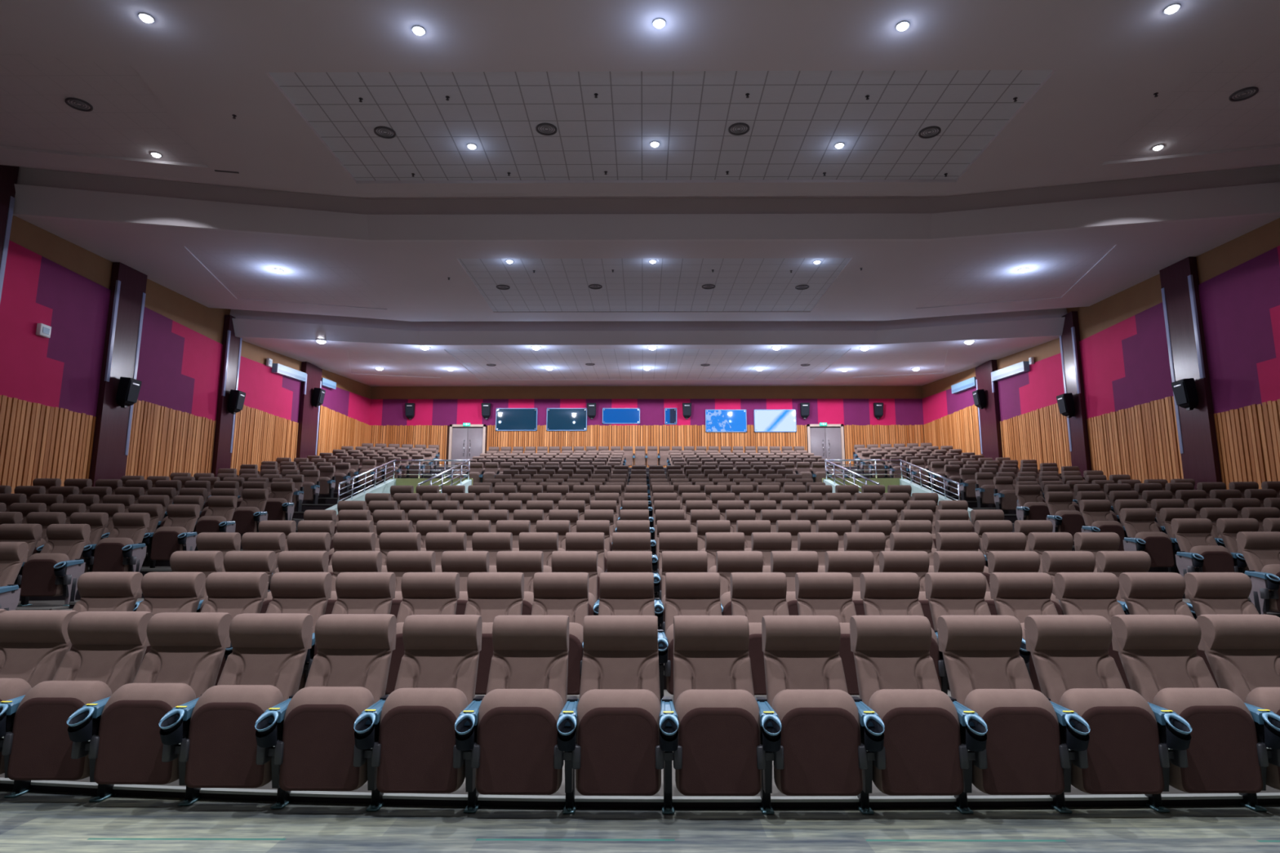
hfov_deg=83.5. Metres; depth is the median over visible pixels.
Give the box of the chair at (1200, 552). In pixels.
[1170,518,1247,577]
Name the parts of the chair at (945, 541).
backrest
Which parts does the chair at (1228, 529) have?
backrest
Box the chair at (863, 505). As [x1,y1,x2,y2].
[843,500,872,519]
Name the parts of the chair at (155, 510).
backrest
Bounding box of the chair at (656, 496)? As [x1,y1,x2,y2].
[648,493,676,527]
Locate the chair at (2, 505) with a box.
[0,502,6,511]
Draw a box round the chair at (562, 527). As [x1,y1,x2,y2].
[536,520,569,551]
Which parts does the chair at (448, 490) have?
backrest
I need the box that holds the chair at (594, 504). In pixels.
[590,500,617,532]
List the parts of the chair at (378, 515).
backrest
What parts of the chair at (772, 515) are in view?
backrest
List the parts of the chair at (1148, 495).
backrest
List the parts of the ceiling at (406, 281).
tile panel, tile panel, tile panel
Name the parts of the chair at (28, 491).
backrest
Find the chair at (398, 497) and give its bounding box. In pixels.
[393,493,419,510]
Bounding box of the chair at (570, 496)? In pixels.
[565,493,590,510]
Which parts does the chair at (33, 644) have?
backrest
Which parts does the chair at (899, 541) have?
backrest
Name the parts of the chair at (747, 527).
backrest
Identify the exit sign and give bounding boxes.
[462,422,470,426]
[819,422,826,426]
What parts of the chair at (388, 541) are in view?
backrest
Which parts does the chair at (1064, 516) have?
panel, armrest, backrest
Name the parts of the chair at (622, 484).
backrest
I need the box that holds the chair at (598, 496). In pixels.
[595,493,619,520]
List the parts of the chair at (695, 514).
backrest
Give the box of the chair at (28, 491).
[13,485,45,502]
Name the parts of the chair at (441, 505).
backrest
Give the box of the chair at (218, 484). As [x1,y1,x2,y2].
[201,480,239,511]
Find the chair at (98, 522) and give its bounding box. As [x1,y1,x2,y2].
[36,512,108,573]
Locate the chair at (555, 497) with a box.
[537,493,561,509]
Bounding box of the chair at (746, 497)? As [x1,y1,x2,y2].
[739,493,764,509]
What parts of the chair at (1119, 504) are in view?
backrest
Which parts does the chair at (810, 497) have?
backrest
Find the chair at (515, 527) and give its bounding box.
[496,520,530,551]
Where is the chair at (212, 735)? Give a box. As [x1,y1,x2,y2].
[159,613,313,805]
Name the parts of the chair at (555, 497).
backrest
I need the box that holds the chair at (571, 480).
[567,478,584,484]
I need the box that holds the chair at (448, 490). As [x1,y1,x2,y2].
[441,485,465,500]
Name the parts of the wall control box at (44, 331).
plate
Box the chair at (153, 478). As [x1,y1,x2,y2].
[146,475,169,487]
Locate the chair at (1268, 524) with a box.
[1262,518,1279,532]
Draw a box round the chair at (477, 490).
[467,485,491,500]
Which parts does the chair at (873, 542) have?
backrest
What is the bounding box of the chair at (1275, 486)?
[1261,481,1279,497]
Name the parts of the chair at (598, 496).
backrest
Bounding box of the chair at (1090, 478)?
[1085,475,1106,484]
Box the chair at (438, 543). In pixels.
[425,532,466,572]
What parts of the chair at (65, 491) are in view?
backrest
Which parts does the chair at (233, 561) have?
armrest, backrest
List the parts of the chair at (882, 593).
backrest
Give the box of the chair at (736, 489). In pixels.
[730,484,753,500]
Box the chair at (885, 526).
[855,520,892,551]
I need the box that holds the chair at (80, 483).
[63,479,92,494]
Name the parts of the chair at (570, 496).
backrest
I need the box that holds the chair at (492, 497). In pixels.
[479,493,504,509]
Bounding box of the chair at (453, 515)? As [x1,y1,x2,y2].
[443,509,474,532]
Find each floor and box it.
[0,760,1279,808]
[0,788,1279,852]
[15,466,451,610]
[57,549,243,610]
[435,467,861,479]
[474,552,951,702]
[843,466,1279,613]
[1182,593,1279,617]
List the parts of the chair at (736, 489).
backrest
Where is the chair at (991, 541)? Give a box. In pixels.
[982,532,1040,572]
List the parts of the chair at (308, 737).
armrest, foot plate, backrest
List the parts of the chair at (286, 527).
backrest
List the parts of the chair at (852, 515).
backrest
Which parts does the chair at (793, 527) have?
backrest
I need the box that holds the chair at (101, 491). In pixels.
[81,486,111,503]
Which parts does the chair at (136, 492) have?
backrest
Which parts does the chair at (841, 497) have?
backrest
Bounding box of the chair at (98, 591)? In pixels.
[70,572,142,650]
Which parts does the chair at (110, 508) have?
backrest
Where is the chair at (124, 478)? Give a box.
[120,475,144,487]
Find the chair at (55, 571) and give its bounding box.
[13,524,90,606]
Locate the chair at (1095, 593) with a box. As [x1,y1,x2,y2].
[1053,572,1130,689]
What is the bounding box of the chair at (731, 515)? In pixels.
[725,509,755,532]
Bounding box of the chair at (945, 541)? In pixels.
[935,532,991,588]
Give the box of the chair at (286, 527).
[257,520,296,551]
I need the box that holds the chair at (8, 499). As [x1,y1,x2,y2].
[0,493,26,511]
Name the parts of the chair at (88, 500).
backrest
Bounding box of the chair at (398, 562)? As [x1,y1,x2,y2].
[386,551,435,618]
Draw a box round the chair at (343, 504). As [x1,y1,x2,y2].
[333,500,366,534]
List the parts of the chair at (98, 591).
backrest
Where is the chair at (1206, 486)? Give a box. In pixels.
[1196,482,1226,498]
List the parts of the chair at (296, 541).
backrest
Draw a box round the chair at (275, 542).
[240,532,285,568]
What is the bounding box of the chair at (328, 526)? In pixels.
[297,520,334,546]
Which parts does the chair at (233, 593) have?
backrest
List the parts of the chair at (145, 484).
backrest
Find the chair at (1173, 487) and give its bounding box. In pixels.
[1164,482,1194,498]
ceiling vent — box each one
[65,97,93,111]
[214,169,239,173]
[373,125,395,138]
[496,284,510,289]
[536,122,556,135]
[585,363,595,365]
[588,284,602,288]
[702,284,715,288]
[728,122,749,135]
[795,284,808,289]
[918,125,941,138]
[1229,86,1258,102]
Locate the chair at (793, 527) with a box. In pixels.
[776,520,811,551]
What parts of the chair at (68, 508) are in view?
backrest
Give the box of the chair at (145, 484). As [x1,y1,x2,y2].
[124,480,152,495]
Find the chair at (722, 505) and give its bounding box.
[717,500,744,519]
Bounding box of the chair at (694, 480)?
[691,478,709,484]
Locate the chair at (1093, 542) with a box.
[1073,532,1119,572]
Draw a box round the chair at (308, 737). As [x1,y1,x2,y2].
[254,613,396,808]
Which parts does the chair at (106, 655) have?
armrest, foot plate, backrest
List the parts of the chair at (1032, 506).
panel, armrest, backrest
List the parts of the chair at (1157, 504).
backrest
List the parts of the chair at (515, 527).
backrest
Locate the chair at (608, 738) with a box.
[553,615,661,813]
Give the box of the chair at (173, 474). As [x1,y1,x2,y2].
[169,472,191,479]
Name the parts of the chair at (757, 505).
backrest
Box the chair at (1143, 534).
[1120,508,1180,573]
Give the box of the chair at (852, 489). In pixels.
[835,484,858,500]
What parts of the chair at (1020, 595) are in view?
backrest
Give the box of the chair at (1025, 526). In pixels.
[1013,520,1053,551]
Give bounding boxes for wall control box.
[35,323,51,337]
[266,358,272,367]
[1028,356,1034,364]
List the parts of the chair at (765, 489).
backrest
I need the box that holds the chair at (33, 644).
[0,610,78,774]
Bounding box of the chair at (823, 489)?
[808,484,832,500]
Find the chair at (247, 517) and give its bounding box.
[231,488,268,534]
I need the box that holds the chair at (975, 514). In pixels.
[970,509,1004,529]
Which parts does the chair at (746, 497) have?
backrest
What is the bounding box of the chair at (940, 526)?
[934,520,987,567]
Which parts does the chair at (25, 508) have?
backrest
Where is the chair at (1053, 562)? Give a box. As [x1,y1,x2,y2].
[1041,551,1129,614]
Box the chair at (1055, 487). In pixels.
[1044,484,1081,513]
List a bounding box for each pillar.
[0,164,19,302]
[88,262,147,486]
[211,315,242,476]
[296,361,322,457]
[975,360,1002,460]
[1059,311,1091,480]
[1159,256,1222,489]
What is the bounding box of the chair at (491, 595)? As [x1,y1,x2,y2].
[464,572,524,694]
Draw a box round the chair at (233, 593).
[200,572,268,685]
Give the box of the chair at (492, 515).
[478,509,508,532]
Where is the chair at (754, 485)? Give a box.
[739,482,758,493]
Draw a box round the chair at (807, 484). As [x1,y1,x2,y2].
[805,482,825,493]
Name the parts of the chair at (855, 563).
backrest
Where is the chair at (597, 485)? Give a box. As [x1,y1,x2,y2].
[583,482,602,493]
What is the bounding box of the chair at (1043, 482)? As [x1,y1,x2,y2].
[1040,480,1078,504]
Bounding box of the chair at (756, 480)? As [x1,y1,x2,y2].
[753,478,771,484]
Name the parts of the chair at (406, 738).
armrest, foot plate, backrest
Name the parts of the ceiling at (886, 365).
tile panel, tile panel, tile panel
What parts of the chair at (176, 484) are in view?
backrest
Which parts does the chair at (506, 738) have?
armrest, foot plate, backrest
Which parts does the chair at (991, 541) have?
backrest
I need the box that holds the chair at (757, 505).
[748,500,776,519]
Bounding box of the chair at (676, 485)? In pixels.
[672,482,691,500]
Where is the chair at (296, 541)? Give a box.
[267,532,330,591]
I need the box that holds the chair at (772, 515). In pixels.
[760,509,791,532]
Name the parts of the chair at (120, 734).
armrest, foot plate, backrest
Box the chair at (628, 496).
[617,493,648,519]
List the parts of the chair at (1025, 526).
backrest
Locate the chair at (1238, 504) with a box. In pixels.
[1225,497,1260,518]
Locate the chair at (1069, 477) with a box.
[1062,475,1082,484]
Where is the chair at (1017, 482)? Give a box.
[1016,481,1045,506]
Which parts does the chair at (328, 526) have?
backrest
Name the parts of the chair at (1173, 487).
backrest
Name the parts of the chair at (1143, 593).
backrest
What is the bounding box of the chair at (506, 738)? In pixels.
[453,615,568,813]
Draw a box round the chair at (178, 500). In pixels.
[155,495,204,529]
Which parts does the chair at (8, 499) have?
backrest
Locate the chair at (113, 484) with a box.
[94,479,122,494]
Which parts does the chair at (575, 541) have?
backrest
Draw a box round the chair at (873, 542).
[843,532,885,572]
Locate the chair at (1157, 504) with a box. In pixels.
[1151,498,1184,526]
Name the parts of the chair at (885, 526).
backrest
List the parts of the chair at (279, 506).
backrest, armrest, panel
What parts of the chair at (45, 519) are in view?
backrest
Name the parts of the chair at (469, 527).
backrest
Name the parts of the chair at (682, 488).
backrest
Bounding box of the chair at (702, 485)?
[695,482,713,493]
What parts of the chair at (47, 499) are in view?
backrest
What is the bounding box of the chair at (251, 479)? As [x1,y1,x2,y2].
[237,477,268,498]
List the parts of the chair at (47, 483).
backrest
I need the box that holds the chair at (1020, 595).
[989,572,1057,693]
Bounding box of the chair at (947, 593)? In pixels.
[924,572,1030,690]
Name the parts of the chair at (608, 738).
armrest, foot plate, backrest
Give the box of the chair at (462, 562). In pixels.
[440,551,489,614]
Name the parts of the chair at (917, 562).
backrest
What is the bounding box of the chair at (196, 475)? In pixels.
[193,473,213,480]
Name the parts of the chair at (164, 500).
backrest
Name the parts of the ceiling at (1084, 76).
tile panel, tile panel, tile panel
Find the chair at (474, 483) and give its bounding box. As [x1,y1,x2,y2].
[472,482,492,493]
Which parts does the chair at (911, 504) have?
backrest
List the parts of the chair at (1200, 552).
panel, armrest, backrest, armrest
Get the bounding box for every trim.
[0,160,1279,199]
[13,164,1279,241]
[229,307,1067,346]
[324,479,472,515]
[353,315,942,321]
[822,479,973,521]
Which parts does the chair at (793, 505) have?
backrest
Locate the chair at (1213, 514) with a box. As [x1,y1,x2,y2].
[1200,507,1238,538]
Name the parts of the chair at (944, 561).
backrest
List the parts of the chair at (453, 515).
backrest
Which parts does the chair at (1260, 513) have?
backrest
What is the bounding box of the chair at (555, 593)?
[531,572,588,694]
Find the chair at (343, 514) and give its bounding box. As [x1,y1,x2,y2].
[329,510,370,549]
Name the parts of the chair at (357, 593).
armrest, backrest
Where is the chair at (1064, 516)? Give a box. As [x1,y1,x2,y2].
[1044,491,1085,537]
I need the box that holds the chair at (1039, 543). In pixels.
[1027,532,1073,573]
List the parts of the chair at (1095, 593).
backrest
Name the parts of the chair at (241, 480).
backrest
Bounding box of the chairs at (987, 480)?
[217,443,1103,511]
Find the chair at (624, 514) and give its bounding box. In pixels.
[619,509,648,520]
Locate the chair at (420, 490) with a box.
[415,485,439,500]
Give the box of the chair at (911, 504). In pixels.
[906,500,936,529]
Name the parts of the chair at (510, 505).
backrest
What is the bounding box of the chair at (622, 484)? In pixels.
[606,482,624,506]
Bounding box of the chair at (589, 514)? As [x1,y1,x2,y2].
[584,509,613,551]
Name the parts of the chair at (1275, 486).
backrest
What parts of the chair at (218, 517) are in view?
backrest, armrest, panel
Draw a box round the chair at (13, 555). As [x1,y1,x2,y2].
[0,542,28,610]
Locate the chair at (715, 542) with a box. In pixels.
[705,532,744,572]
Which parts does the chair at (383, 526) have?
backrest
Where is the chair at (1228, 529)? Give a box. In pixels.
[1216,518,1259,571]
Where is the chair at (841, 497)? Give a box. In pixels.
[825,493,851,509]
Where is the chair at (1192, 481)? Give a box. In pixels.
[1170,479,1195,489]
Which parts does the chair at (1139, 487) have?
backrest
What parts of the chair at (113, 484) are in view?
backrest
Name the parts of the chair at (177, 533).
armrest, backrest, armrest, panel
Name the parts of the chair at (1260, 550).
backrest, panel, armrest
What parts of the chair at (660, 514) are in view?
armrest, backrest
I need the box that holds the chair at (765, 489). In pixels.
[756,484,779,500]
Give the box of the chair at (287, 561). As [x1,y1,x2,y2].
[260,551,328,613]
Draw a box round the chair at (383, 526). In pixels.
[374,520,412,551]
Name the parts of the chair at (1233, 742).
backrest, foot plate, armrest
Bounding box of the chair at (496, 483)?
[494,482,514,485]
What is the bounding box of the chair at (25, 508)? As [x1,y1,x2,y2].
[8,502,46,524]
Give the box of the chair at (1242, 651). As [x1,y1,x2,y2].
[1195,614,1279,790]
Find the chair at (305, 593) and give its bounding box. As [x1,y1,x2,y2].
[224,572,332,691]
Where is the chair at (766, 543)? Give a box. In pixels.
[751,532,791,572]
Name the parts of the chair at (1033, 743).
backrest, foot plate, armrest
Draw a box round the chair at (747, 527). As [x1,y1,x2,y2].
[736,520,770,551]
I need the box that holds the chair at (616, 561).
[593,551,652,615]
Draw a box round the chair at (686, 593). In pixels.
[657,572,722,703]
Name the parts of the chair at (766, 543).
backrest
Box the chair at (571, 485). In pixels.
[561,482,580,493]
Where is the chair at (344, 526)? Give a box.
[327,520,373,565]
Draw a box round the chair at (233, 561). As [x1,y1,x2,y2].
[195,551,275,612]
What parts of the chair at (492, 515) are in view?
backrest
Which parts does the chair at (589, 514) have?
backrest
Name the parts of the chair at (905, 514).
backrest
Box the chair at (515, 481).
[504,479,522,492]
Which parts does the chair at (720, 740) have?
foot plate, armrest, backrest, foot plate, armrest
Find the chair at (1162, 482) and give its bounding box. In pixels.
[1143,479,1168,490]
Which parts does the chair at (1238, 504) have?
backrest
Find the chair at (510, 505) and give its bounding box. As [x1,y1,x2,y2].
[494,500,522,519]
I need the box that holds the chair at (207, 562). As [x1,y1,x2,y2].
[133,551,223,611]
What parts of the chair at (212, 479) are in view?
backrest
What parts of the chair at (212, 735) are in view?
armrest, foot plate, backrest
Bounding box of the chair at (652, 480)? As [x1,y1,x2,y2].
[648,478,667,501]
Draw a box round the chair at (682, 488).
[678,484,700,509]
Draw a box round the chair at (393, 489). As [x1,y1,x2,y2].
[390,485,413,500]
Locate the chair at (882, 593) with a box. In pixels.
[859,572,947,694]
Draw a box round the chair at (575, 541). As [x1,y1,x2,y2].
[565,532,604,598]
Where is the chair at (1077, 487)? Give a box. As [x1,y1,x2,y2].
[1073,484,1115,513]
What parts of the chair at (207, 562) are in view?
armrest, backrest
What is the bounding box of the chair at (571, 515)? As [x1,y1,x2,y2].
[548,509,578,532]
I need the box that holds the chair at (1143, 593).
[1119,572,1218,688]
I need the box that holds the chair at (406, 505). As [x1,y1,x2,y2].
[400,500,428,519]
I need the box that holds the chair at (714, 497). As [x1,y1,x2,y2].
[710,493,735,509]
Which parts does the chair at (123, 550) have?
armrest, backrest, armrest, panel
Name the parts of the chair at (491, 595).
backrest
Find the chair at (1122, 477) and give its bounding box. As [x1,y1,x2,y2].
[1109,474,1130,483]
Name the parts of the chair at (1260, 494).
backrest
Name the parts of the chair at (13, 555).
armrest, panel, backrest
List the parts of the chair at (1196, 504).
backrest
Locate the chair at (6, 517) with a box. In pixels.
[0,511,22,524]
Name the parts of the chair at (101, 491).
backrest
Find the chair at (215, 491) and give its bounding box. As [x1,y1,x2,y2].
[197,488,238,519]
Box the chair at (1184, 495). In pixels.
[1175,489,1206,507]
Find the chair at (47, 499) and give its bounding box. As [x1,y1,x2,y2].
[29,493,63,511]
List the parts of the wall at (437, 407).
acoustic panel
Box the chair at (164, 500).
[137,495,169,520]
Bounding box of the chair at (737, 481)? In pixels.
[733,478,751,484]
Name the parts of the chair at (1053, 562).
backrest, armrest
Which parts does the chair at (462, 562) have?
backrest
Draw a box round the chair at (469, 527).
[455,520,491,551]
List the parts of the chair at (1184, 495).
backrest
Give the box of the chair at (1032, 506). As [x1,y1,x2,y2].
[1015,484,1049,519]
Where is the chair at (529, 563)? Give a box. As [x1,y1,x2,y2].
[496,551,543,615]
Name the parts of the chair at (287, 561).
backrest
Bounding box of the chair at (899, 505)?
[875,500,904,520]
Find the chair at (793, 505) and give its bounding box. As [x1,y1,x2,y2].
[780,500,808,519]
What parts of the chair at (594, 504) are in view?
backrest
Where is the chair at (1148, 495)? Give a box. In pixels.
[1142,490,1172,508]
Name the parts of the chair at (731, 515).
backrest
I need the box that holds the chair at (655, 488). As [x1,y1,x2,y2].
[648,484,673,516]
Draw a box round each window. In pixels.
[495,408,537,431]
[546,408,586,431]
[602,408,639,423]
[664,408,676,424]
[705,409,746,432]
[753,409,796,432]
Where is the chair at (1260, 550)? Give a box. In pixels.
[1235,531,1279,614]
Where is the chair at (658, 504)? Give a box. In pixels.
[649,500,679,539]
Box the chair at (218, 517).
[193,495,237,551]
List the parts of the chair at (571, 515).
backrest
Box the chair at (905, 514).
[900,509,936,548]
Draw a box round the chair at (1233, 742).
[1110,614,1279,811]
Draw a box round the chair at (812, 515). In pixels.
[795,509,826,532]
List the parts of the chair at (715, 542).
backrest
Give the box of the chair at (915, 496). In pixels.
[911,493,938,511]
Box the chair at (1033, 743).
[937,615,1090,813]
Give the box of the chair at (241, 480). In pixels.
[208,477,244,497]
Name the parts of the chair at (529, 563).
backrest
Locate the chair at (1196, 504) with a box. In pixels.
[1187,498,1222,518]
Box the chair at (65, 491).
[48,486,79,502]
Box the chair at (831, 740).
[761,615,885,814]
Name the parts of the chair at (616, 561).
armrest, backrest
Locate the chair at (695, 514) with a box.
[690,509,719,532]
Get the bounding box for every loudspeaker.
[115,377,142,408]
[227,389,245,414]
[311,387,325,407]
[404,403,415,419]
[481,403,490,419]
[586,403,595,419]
[682,402,691,419]
[800,402,809,419]
[873,402,883,419]
[972,389,986,408]
[1056,392,1075,417]
[1171,377,1198,410]
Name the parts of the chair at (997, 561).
backrest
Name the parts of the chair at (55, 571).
foot plate, backrest, armrest, panel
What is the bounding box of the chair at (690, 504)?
[685,500,712,532]
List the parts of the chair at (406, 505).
backrest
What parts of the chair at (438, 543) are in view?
backrest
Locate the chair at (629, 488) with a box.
[620,484,647,510]
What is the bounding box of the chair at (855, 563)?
[824,551,874,615]
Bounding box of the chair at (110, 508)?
[89,503,124,539]
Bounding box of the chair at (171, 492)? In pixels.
[147,487,176,511]
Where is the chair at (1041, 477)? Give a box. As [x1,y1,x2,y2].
[1039,475,1059,493]
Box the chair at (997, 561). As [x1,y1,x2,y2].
[987,551,1063,614]
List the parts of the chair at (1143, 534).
panel, armrest, backrest, armrest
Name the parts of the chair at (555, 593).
backrest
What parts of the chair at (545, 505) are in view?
backrest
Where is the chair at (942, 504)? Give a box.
[937,500,974,532]
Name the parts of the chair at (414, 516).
backrest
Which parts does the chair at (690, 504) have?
backrest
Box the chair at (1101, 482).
[1091,480,1115,499]
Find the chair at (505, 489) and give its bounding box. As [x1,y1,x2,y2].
[493,484,516,500]
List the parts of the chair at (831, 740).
backrest, foot plate, armrest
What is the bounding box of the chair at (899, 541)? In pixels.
[889,532,933,573]
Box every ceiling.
[0,0,1279,193]
[17,213,1279,320]
[239,336,1059,386]
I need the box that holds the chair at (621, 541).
[605,532,651,572]
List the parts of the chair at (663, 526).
armrest, backrest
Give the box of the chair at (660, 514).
[650,509,684,555]
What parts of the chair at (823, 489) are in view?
backrest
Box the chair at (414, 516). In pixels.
[408,509,439,532]
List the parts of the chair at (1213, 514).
backrest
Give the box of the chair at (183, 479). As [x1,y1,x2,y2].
[172,476,195,495]
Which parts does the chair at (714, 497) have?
backrest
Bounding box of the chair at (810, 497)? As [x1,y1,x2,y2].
[796,493,822,509]
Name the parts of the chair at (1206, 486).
backrest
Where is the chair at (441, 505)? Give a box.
[431,500,459,519]
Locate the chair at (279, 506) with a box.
[264,481,294,520]
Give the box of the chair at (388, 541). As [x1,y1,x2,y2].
[378,532,421,572]
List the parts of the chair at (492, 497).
backrest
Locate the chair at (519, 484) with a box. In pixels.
[516,482,536,493]
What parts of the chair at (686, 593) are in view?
armrest, backrest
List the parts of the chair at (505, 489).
backrest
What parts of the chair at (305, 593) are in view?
backrest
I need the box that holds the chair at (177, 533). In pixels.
[142,504,199,568]
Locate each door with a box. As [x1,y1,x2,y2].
[448,424,485,467]
[806,424,844,466]
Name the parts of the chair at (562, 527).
backrest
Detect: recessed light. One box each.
[137,12,155,22]
[150,151,161,157]
[272,268,283,273]
[315,337,327,343]
[374,367,384,370]
[411,25,426,35]
[419,346,430,350]
[466,142,476,149]
[506,259,513,263]
[530,346,541,350]
[545,367,553,370]
[642,367,651,370]
[647,346,657,350]
[648,259,656,263]
[649,141,659,146]
[652,17,666,28]
[755,368,764,371]
[771,346,782,350]
[813,260,821,263]
[834,142,844,148]
[859,346,870,351]
[895,20,910,31]
[911,368,920,371]
[963,340,974,344]
[1017,267,1029,272]
[1151,144,1164,150]
[1163,3,1180,14]
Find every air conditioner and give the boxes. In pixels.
[271,363,306,382]
[321,377,336,389]
[951,377,976,393]
[991,361,1030,381]
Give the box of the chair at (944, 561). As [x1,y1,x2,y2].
[933,551,997,615]
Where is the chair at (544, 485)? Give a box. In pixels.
[539,482,558,493]
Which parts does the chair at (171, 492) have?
backrest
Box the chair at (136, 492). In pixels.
[115,487,144,503]
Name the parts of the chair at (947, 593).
backrest, armrest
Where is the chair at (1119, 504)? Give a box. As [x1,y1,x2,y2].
[1114,499,1167,534]
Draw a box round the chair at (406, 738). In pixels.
[353,614,482,811]
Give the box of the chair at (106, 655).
[0,611,153,798]
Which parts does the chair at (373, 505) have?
backrest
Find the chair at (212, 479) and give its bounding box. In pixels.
[197,476,219,500]
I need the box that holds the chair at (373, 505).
[368,500,397,523]
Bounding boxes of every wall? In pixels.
[0,215,371,493]
[368,386,924,467]
[390,478,472,493]
[822,478,905,493]
[921,217,1279,489]
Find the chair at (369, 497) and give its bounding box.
[364,493,391,510]
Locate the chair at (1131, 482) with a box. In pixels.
[1117,480,1141,490]
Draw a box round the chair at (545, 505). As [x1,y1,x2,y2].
[526,500,553,519]
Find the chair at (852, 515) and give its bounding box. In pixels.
[830,509,862,532]
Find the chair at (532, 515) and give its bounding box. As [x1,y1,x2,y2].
[513,509,543,532]
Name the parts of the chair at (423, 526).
backrest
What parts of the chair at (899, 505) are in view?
backrest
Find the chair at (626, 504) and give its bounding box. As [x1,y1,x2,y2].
[615,500,648,532]
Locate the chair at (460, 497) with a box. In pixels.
[450,493,475,509]
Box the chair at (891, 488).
[887,484,911,500]
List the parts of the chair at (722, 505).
backrest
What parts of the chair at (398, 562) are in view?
backrest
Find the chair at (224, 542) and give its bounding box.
[195,532,241,572]
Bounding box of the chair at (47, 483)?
[32,478,61,493]
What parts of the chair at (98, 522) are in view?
backrest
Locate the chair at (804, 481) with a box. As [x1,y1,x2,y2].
[795,478,813,493]
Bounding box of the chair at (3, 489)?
[0,485,12,493]
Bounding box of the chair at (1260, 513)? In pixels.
[1240,506,1279,531]
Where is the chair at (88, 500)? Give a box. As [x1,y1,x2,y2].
[66,494,99,512]
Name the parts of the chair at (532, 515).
backrest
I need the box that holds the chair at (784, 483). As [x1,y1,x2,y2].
[783,482,803,484]
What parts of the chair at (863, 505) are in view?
backrest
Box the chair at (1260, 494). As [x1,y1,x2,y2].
[1244,488,1276,506]
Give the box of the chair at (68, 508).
[49,502,85,524]
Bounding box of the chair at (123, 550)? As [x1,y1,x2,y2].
[81,512,150,572]
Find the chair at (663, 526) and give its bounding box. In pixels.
[652,520,689,573]
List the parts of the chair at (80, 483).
backrest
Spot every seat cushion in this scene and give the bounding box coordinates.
[0,678,31,774]
[7,680,111,780]
[19,553,69,596]
[31,537,46,555]
[80,540,90,573]
[91,537,133,572]
[93,683,195,784]
[100,527,109,539]
[141,645,151,662]
[150,526,186,559]
[160,515,168,527]
[184,684,283,788]
[195,515,226,546]
[200,506,208,517]
[200,595,208,612]
[203,499,208,508]
[214,654,225,685]
[231,506,259,534]
[236,497,242,507]
[260,591,272,613]
[264,497,287,520]
[269,567,279,591]
[279,686,374,791]
[297,671,306,691]
[313,640,317,657]
[324,591,337,614]
[327,548,333,565]
[328,565,333,575]
[329,536,333,549]
[333,521,337,534]
[376,688,467,793]
[381,565,387,572]
[385,622,404,694]
[390,591,402,618]
[435,565,442,572]
[455,591,467,614]
[466,547,472,551]
[475,622,493,694]
[475,688,563,795]
[488,565,497,572]
[511,547,519,551]
[521,591,533,615]
[542,565,551,572]
[567,622,583,694]
[575,688,661,795]
[588,591,595,615]
[597,566,603,598]
[604,548,607,572]
[609,534,612,551]
[656,551,658,568]
[658,568,662,590]
[662,595,665,622]
[666,623,673,695]
[675,689,761,795]
[707,565,715,572]
[720,591,731,615]
[744,547,751,551]
[748,622,766,695]
[762,565,770,572]
[772,689,862,795]
[786,591,798,615]
[791,547,797,551]
[817,565,825,572]
[839,622,859,695]
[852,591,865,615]
[868,688,964,795]
[872,565,879,572]
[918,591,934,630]
[928,565,933,573]
[928,627,941,688]
[931,533,936,548]
[931,547,936,554]
[964,688,1064,795]
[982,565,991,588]
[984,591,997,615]
[1020,622,1041,693]
[1023,502,1049,519]
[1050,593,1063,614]
[1054,510,1084,537]
[1059,688,1164,794]
[1071,502,1079,511]
[1091,520,1124,551]
[1107,640,1130,689]
[1110,510,1118,521]
[1134,532,1174,567]
[1153,688,1262,793]
[1154,521,1162,532]
[1189,546,1234,572]
[1195,646,1218,688]
[1237,550,1249,571]
[1245,687,1279,790]
[1261,564,1279,612]
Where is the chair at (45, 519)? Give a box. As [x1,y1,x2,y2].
[26,511,66,555]
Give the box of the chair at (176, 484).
[155,480,181,495]
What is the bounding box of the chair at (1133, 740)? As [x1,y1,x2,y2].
[1023,614,1191,812]
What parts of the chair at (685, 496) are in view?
backrest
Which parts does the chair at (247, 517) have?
backrest, armrest, panel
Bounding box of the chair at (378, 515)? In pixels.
[373,510,404,537]
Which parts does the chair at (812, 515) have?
backrest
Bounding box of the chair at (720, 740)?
[655,615,784,814]
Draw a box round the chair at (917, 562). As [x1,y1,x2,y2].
[879,551,934,630]
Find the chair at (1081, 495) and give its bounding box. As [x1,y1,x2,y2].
[1076,491,1120,523]
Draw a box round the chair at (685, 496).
[681,493,706,519]
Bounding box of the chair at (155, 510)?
[101,503,163,559]
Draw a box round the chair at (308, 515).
[303,510,336,524]
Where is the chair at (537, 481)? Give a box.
[525,479,543,484]
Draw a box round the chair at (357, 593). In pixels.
[302,572,395,680]
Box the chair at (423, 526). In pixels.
[416,520,451,551]
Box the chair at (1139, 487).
[1134,483,1162,499]
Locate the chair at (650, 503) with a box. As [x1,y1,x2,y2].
[648,482,669,506]
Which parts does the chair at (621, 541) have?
backrest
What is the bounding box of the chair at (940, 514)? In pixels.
[935,509,980,550]
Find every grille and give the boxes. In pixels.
[126,380,141,403]
[235,392,245,410]
[319,389,325,404]
[405,404,413,415]
[481,404,489,415]
[587,404,595,415]
[683,404,690,415]
[801,404,808,415]
[875,404,883,415]
[972,391,978,405]
[1056,395,1066,413]
[1171,382,1187,404]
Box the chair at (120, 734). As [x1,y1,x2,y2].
[66,612,231,802]

